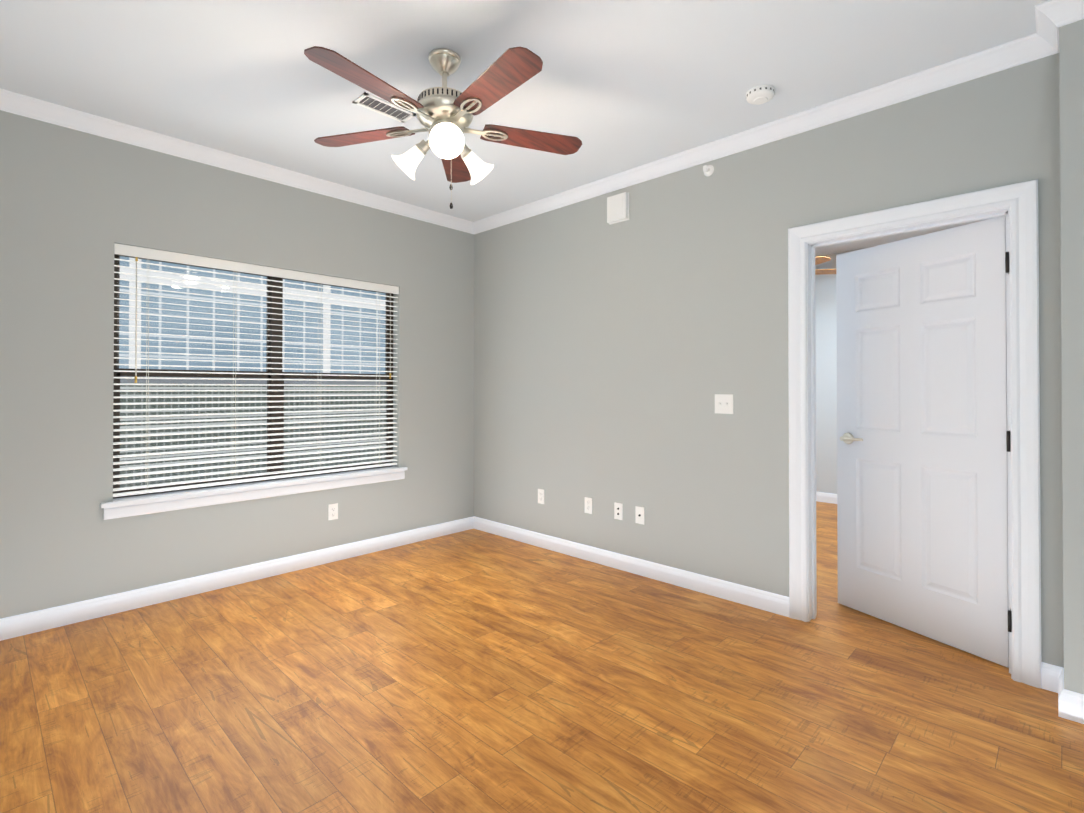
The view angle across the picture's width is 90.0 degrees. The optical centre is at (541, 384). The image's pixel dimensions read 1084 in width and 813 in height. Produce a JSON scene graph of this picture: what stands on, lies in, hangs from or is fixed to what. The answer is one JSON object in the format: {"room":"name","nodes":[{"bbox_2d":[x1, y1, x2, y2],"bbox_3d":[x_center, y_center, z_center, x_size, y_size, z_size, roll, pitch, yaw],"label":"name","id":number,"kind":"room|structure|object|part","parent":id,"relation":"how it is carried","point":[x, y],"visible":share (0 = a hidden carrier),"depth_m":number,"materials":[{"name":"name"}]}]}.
{"room":"empty bedroom","nodes":[
{"label":"empty bedroom","id":0,"kind":"room"},
{"bbox_2d":[0,110,473,618],"bbox_3d":[-1.919,-0.085,3.665,0.160,2.740,3.840,0,-1,44],"label":"wall","id":1,"kind":"structure","parent":0,"point":[75,205],"depth_m":3.16,"materials":[{"name":"grey paint"}]},
{"bbox_2d":[0,517,471,640],"bbox_3d":[-1.845,1.232,3.604,0.016,0.105,3.570,0,-1,44],"label":"baseboard","id":2,"kind":"structure","parent":1,"relation":"attached to","point":[45,619],"depth_m":3.34,"materials":[{"name":"white wood"}]},
{"bbox_2d":[0,88,471,233],"bbox_3d":[-1.837,-1.414,3.596,0.068,0.084,3.420,0,-1,44],"label":"crown molding","id":3,"kind":"structure","parent":1,"relation":"attached to","point":[11,102],"depth_m":3.33,"materials":[{"name":"white wood"}]},
{"bbox_2d":[100,466,407,507],"bbox_3d":[-1.796,0.673,3.713,0.133,0.025,1.929,0,-1,44],"label":"window sill","id":4,"kind":"structure","parent":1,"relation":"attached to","point":[193,493],"depth_m":3.50,"materials":[{"name":"white wood"}]},
{"bbox_2d":[104,243,404,519],"bbox_3d":[-1.823,-0.020,3.745,0.166,1.550,1.899,0,-1,44],"label":"window","id":5,"kind":"structure","parent":1,"relation":"in","point":[275,376],"depth_m":3.60,"materials":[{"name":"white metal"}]},
{"bbox_3d":[-1.769,0.720,3.687,0.016,0.070,1.899,0,-1,44],"label":"window sill apron","id":6,"kind":"part","parent":5,"relation":"part of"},
{"bbox_2d":[328,503,337,520],"bbox_3d":[-1.521,0.927,3.950,0.008,0.115,0.070,0,-1,44],"label":"electrical outlet plate","id":7,"kind":"object","parent":1,"relation":"attached to","point":[332,511],"visible":1,"depth_m":3.95,"materials":[{"name":"white plastic"}]},
{"bbox_2d":[0,0,1047,256],"bbox_3d":[1.177,-1.520,3.059,5.480,0.120,7.240,0,-1,44],"label":"ceiling","id":8,"kind":"structure","parent":0,"point":[616,86],"depth_m":2.50,"materials":[{"name":"white paint"}]},
{"bbox_2d":[353,92,415,122],"bbox_3d":[-0.828,-1.456,2.863,0.130,0.012,0.300,0,-1,44],"label":"ceiling vent","id":9,"kind":"object","parent":8,"relation":"in","point":[377,105],"visible":0.98,"depth_m":2.85,"materials":[{"name":"white plastic"}]},
{"bbox_2d":[304,46,581,208],"bbox_3d":[-0.433,-1.117,2.391,1.259,0.696,1.265,0,-1,44],"label":"ceiling fan","id":10,"kind":"object","parent":8,"relation":"hanging from","point":[444,113],"visible":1,"depth_m":2.32,"materials":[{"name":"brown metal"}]},
{"bbox_3d":[-0.666,-1.165,2.081,0.202,0.029,0.494,0,-1,44],"label":"blade","id":11,"kind":"part","parent":10,"relation":"part of","materials":[{"name":"brown wood"}]},
{"bbox_3d":[-0.835,-1.161,2.543,0.468,0.029,0.315,0,-1,44],"label":"blade","id":12,"kind":"part","parent":10,"relation":"part of","materials":[{"name":"brown wood"}]},
{"bbox_3d":[-0.452,-1.159,2.842,0.412,0.029,0.405,0,-1,44],"label":"blade","id":13,"kind":"part","parent":10,"relation":"part of","materials":[{"name":"brown wood"}]},
{"bbox_3d":[-0.184,-1.165,2.098,0.493,0.029,0.191,0,-1,44],"label":"blade","id":14,"kind":"part","parent":10,"relation":"part of","materials":[{"name":"brown wood"}]},
{"bbox_3d":[-0.048,-1.161,2.570,0.306,0.029,0.472,0,-1,44],"label":"blade","id":15,"kind":"part","parent":10,"relation":"part of","materials":[{"name":"brown wood"}]},
{"bbox_2d":[746,85,774,104],"bbox_3d":[1.092,-1.439,2.710,0.138,0.047,0.138,0,-1,44],"label":"smoke detector","id":16,"kind":"object","parent":8,"relation":"attached to","point":[758,94],"visible":1,"depth_m":2.68,"materials":[{"name":"white plastic"}]},
{"bbox_2d":[815,256,835,274],"bbox_3d":[2.397,-1.253,5.555,1.225,0.376,1.278,0,-1,44],"label":"fan","id":17,"kind":"object","parent":8,"relation":"hanging from","point":[820,259],"visible":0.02,"depth_m":5.40,"materials":[{"name":"brown wood"}]},
{"bbox_3d":[2.516,-1.141,5.117,0.448,0.029,0.356,0,-1,44],"label":"blade","id":18,"kind":"part","parent":17,"relation":"part of","materials":[{"name":"brown wood"}]},
{"bbox_3d":[2.846,-1.139,5.473,0.441,0.029,0.368,0,-1,44],"label":"blade","id":19,"kind":"part","parent":17,"relation":"part of","materials":[{"name":"brown wood"}]},
{"bbox_2d":[0,501,1083,812],"bbox_3d":[1.177,1.330,3.037,5.480,0.100,7.240,0,-1,44],"label":"floor","id":20,"kind":"structure","parent":0,"point":[472,671],"depth_m":2.16,"materials":[{"name":"brown wood"}]},
{"bbox_2d":[816,492,836,503],"bbox_3d":[3.755,1.246,5.404,4.800,0.105,0.016,0,-1,44],"label":"baseboard","id":21,"kind":"structure","parent":20,"relation":"on","point":[826,497],"depth_m":5.97,"materials":[{"name":"white wood"}]},
{"bbox_2d":[474,19,1083,693],"bbox_3d":[1.017,-0.088,3.271,4.620,2.740,0.340,0,-1,44],"label":"wall","id":22,"kind":"structure","parent":0,"point":[610,361],"depth_m":3.28,"materials":[{"name":"grey paint"}]},
{"bbox_2d":[538,489,544,503],"bbox_3d":[-0.008,0.890,4.312,0.070,0.115,0.008,0,-1,44],"label":"electrical outlet plate","id":23,"kind":"object","parent":22,"relation":"attached to","point":[541,496],"visible":1,"depth_m":4.30,"materials":[{"name":"white plastic"}]},
{"bbox_2d":[585,497,591,513],"bbox_3d":[0.340,0.887,3.978,0.070,0.115,0.008,0,-1,44],"label":"electrical outlet plate","id":24,"kind":"object","parent":22,"relation":"attached to","point":[588,505],"visible":1,"depth_m":3.97,"materials":[{"name":"white plastic"}]},
{"bbox_2d":[607,192,628,224],"bbox_3d":[0.529,-1.234,3.792,0.170,0.190,0.038,0,-1,44],"label":"box","id":25,"kind":"object","parent":22,"relation":"attached to","point":[617,208],"visible":1,"depth_m":3.77,"materials":[{"name":"white plastic"}]},
{"bbox_2d":[614,502,622,519],"bbox_3d":[0.532,0.886,3.789,0.070,0.115,0.014,0,-1,44],"label":"electrical outlet plate","id":26,"kind":"object","parent":22,"relation":"attached to","point":[618,511],"visible":1,"depth_m":3.79,"materials":[{"name":"white plastic"}]},
{"bbox_2d":[472,516,788,616],"bbox_3d":[0.383,1.234,3.928,2.722,0.105,0.016,0,-1,44],"label":"baseboard","id":27,"kind":"structure","parent":22,"relation":"attached to","point":[749,596],"depth_m":3.60,"materials":[{"name":"white wood"}]},
{"bbox_2d":[635,506,644,524],"bbox_3d":[0.660,0.885,3.666,0.070,0.115,0.014,0,-1,44],"label":"electrical outlet plate","id":28,"kind":"object","parent":22,"relation":"attached to","point":[639,515],"visible":1,"depth_m":3.66,"materials":[{"name":"white plastic"}]},
{"bbox_2d":[703,165,713,175],"bbox_3d":[1.010,-1.318,3.320,0.068,0.068,0.054,0,-1,44],"label":"sprinkler","id":29,"kind":"object","parent":22,"relation":"attached to","point":[708,170],"visible":1,"depth_m":3.32,"materials":[{"name":"white plastic"}]},
{"bbox_2d":[715,394,732,413],"bbox_3d":[1.089,0.117,3.255,0.116,0.116,0.021,0,-1,44],"label":"switch plate","id":30,"kind":"object","parent":22,"relation":"attached to","point":[723,403],"visible":1,"depth_m":3.26,"materials":[{"name":"white plastic"}]},
{"bbox_2d":[472,35,1058,233],"bbox_3d":[0.739,-1.414,3.555,3.840,0.084,0.090,0,-1,44],"label":"crown molding","id":31,"kind":"structure","parent":22,"relation":"attached to","point":[1016,52],"depth_m":2.90,"materials":[{"name":"white wood"}]},
{"bbox_2d":[788,179,1041,687],"bbox_3d":[1.774,0.206,2.683,1.020,2.142,0.147,0,-1,44],"label":"door frame","id":32,"kind":"structure","parent":22,"relation":"attached to","point":[1020,200],"depth_m":2.40,"materials":[{"name":"white wood"}]},
{"bbox_2d":[836,216,1011,667],"bbox_3d":[1.893,0.255,2.767,0.131,2.030,0.871,0,0,-26],"label":"door","id":33,"kind":"structure","parent":22,"relation":"in","point":[922,508],"depth_m":2.73,"materials":[{"name":"white wood"}]},
{"bbox_2d":[840,433,862,443],"bbox_3d":[1.782,0.307,3.095,0.159,0.066,0.187,0,0,-26],"label":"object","id":34,"kind":"structure","parent":33,"relation":"attached to","point":[847,438],"depth_m":3.08,"materials":[{"name":"silver metal"}]},
{"bbox_3d":[2.072,0.247,2.403,0.013,1.650,0.135,0,-1,44],"label":"door jamb hinge leaf","id":35,"kind":"part","parent":33,"relation":"part of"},
{"bbox_2d":[1028,0,1083,43],"bbox_3d":[2.163,-1.427,1.904,0.638,0.084,0.078,0,-1,44],"label":"crown molding","id":36,"kind":"structure","parent":22,"relation":"attached to","point":[1052,16],"depth_m":2.09,"materials":[{"name":"white wood"}]},
{"bbox_2d":[1052,680,1083,723],"bbox_3d":[2.218,1.218,1.860,0.646,0.105,0.016,0,-1,44],"label":"baseboard","id":37,"kind":"structure","parent":22,"relation":"attached to","point":[1070,705],"depth_m":2.06,"materials":[{"name":"white wood"}]},
{"bbox_2d":[815,250,856,493],"bbox_3d":[2.565,-0.080,4.377,5.320,2.740,3.400,0,-1,44],"label":"wall","id":38,"kind":"structure","parent":0,"point":[826,378],"depth_m":6.00,"materials":[{"name":"white paint"}]},
{"label":"outside","id":39,"kind":"structure","parent":0,"visible":0},
{"bbox_2d":[115,256,385,498],"bbox_3d":[-8.599,-4.668,9.839,0.300,20.000,40.000,0,-1,44],"label":"building","id":40,"kind":"structure","parent":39,"point":[327,326],"depth_m":11.65,"materials":[{"name":"grey"}]}
]}

